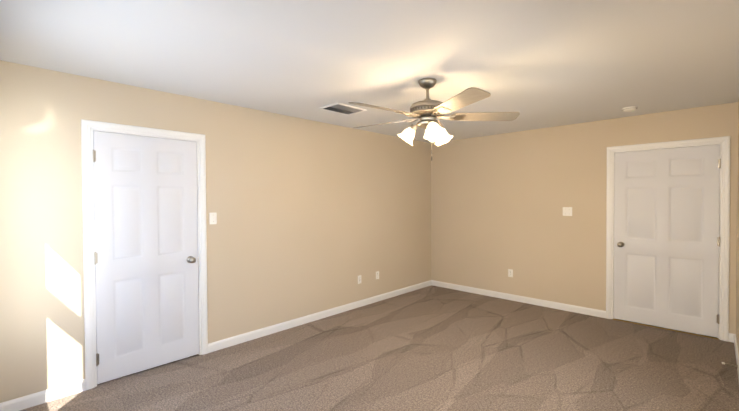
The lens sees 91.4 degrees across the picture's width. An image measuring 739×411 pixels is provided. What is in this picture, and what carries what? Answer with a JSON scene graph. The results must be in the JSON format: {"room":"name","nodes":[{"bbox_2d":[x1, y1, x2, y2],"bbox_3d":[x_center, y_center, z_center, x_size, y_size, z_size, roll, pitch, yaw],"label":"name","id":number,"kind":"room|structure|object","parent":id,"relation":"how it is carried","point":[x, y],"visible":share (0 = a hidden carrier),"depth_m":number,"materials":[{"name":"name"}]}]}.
{"room":"empty bedroom","nodes":[
{"label":"empty bedroom","id":0,"kind":"room"},
{"bbox_2d":[0,60,430,402],"bbox_3d":[-1.088,0.215,4.551,0.740,2.510,5.700,0,1,44],"label":"wall","id":1,"kind":"structure","parent":0,"point":[313,217],"depth_m":3.67,"materials":[{"name":"beige paint"}]},
{"bbox_2d":[0,379,85,410],"bbox_3d":[-2.457,1.411,2.597,0.014,0.088,0.653,0,1,44],"label":"baseboard","id":2,"kind":"structure","parent":1,"relation":"attached to","point":[38,398],"depth_m":2.65,"materials":[{"name":"white paint"}]},
{"bbox_2d":[81,119,207,389],"bbox_3d":[-1.950,0.383,3.197,0.138,2.121,0.944,0,1,44],"label":"door frame","id":3,"kind":"structure","parent":1,"relation":"attached to","point":[88,127],"depth_m":2.88,"materials":[{"name":"white paint"}]},
{"bbox_2d":[93,131,198,383],"bbox_3d":[-1.905,0.415,3.148,0.110,2.030,0.798,0,1,44],"label":"door","id":4,"kind":"structure","parent":1,"relation":"in","point":[146,247],"depth_m":3.13,"materials":[{"name":"white paint"}]},
{"bbox_2d":[209,212,216,223],"bbox_3d":[-1.534,0.127,3.541,0.018,0.115,0.070,0,1,44],"label":"light switch","id":5,"kind":"object","parent":1,"relation":"attached to","point":[213,218],"visible":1,"depth_m":3.54,"materials":[{"name":"white plastic"}]},
{"bbox_2d":[208,280,431,352],"bbox_3d":[-0.247,1.367,4.891,0.014,0.088,3.833,0,1,44],"label":"baseboard","id":6,"kind":"structure","parent":1,"relation":"attached to","point":[221,344],"depth_m":4.33,"materials":[{"name":"white paint"}]},
{"bbox_2d":[0,0,738,142],"bbox_3d":[0.511,-1.076,2.985,3.960,0.100,5.700,0,1,44],"label":"ceiling","id":7,"kind":"structure","parent":0,"point":[538,64],"depth_m":2.40,"materials":[{"name":"white paint"}]},
{"bbox_2d":[319,102,366,114],"bbox_3d":[-0.283,-1.028,3.862,0.310,0.013,0.420,0,1,44],"label":"ceiling vent","id":8,"kind":"object","parent":7,"relation":"in","point":[341,108],"visible":1,"depth_m":3.84,"materials":[{"name":"white metal"}]},
{"bbox_2d":[348,78,519,160],"bbox_3d":[0.438,-0.700,2.971,1.423,0.652,1.428,0,1,44],"label":"ceiling fan","id":9,"kind":"object","parent":7,"relation":"hanging from","point":[427,112],"visible":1,"depth_m":2.88,"materials":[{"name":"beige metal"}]},
{"bbox_2d":[622,106,637,111],"bbox_3d":[2.800,-1.031,3.877,0.136,0.040,0.136,0,1,44],"label":"smoke detector","id":10,"kind":"object","parent":7,"relation":"attached to","point":[630,109],"visible":1,"depth_m":3.84,"materials":[{"name":"white plastic"}]},
{"bbox_2d":[20,285,738,410],"bbox_3d":[0.524,1.483,3.022,3.960,0.100,5.700,0,1,44],"label":"floor","id":11,"kind":"structure","parent":0,"point":[432,348],"depth_m":3.17,"materials":[{"name":"carpet"}]},
{"bbox_2d":[431,102,737,333],"bbox_3d":[2.668,0.185,5.236,3.960,2.510,0.740,0,1,44],"label":"wall","id":12,"kind":"structure","parent":0,"point":[499,202],"depth_m":4.99,"materials":[{"name":"beige paint"}]},
{"bbox_2d":[508,269,512,276],"bbox_3d":[2.075,0.997,5.305,0.070,0.115,0.007,0,1,44],"label":"outlet","id":13,"kind":"object","parent":12,"relation":"attached to","point":[510,272],"visible":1,"depth_m":5.30,"materials":[{"name":"white plastic"}]},
{"bbox_2d":[432,280,605,317],"bbox_3d":[2.016,1.348,5.364,2.558,0.088,0.014,0,1,44],"label":"baseboard","id":14,"kind":"structure","parent":12,"relation":"attached to","point":[561,306],"depth_m":5.14,"materials":[{"name":"white paint"}]},
{"bbox_2d":[563,207,571,215],"bbox_3d":[2.612,0.079,4.762,0.116,0.115,0.018,0,1,44],"label":"light switch","id":15,"kind":"object","parent":12,"relation":"attached to","point":[567,211],"visible":1,"depth_m":4.76,"materials":[{"name":"white plastic"}]},
{"bbox_2d":[613,319,718,338],"bbox_3d":[3.341,1.399,4.119,0.931,0.007,0.038,0,1,44],"label":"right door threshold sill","id":16,"kind":"structure","parent":12,"relation":"attached to","point":[667,329],"depth_m":4.07,"materials":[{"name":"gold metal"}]},
{"bbox_2d":[614,144,720,337],"bbox_3d":[3.317,0.374,4.079,0.933,2.030,0.110,0,1,44],"label":"door","id":17,"kind":"structure","parent":12,"relation":"in","point":[666,238],"depth_m":4.06,"materials":[{"name":"white paint"}]},
{"bbox_2d":[606,136,730,341],"bbox_3d":[3.361,0.342,4.129,1.079,2.121,0.138,0,1,44],"label":"door frame","id":18,"kind":"structure","parent":12,"relation":"attached to","point":[724,235],"depth_m":3.79,"materials":[{"name":"white paint"}]},
{"bbox_2d":[736,100,738,351],"bbox_3d":[1.901,0.215,1.671,0.120,2.460,5.700,0,1,44],"label":"wall","id":19,"kind":"structure","parent":0,"point":[737,308],"depth_m":3.51,"materials":[{"name":"beige paint"}]},
{"bbox_2d":[730,333,738,379],"bbox_3d":[1.853,1.401,1.741,0.030,0.088,5.460,0,1,44],"label":"baseboard","id":20,"kind":"structure","parent":19,"relation":"attached to","point":[733,338],"depth_m":3.41,"materials":[{"name":"white paint"}]}
]}

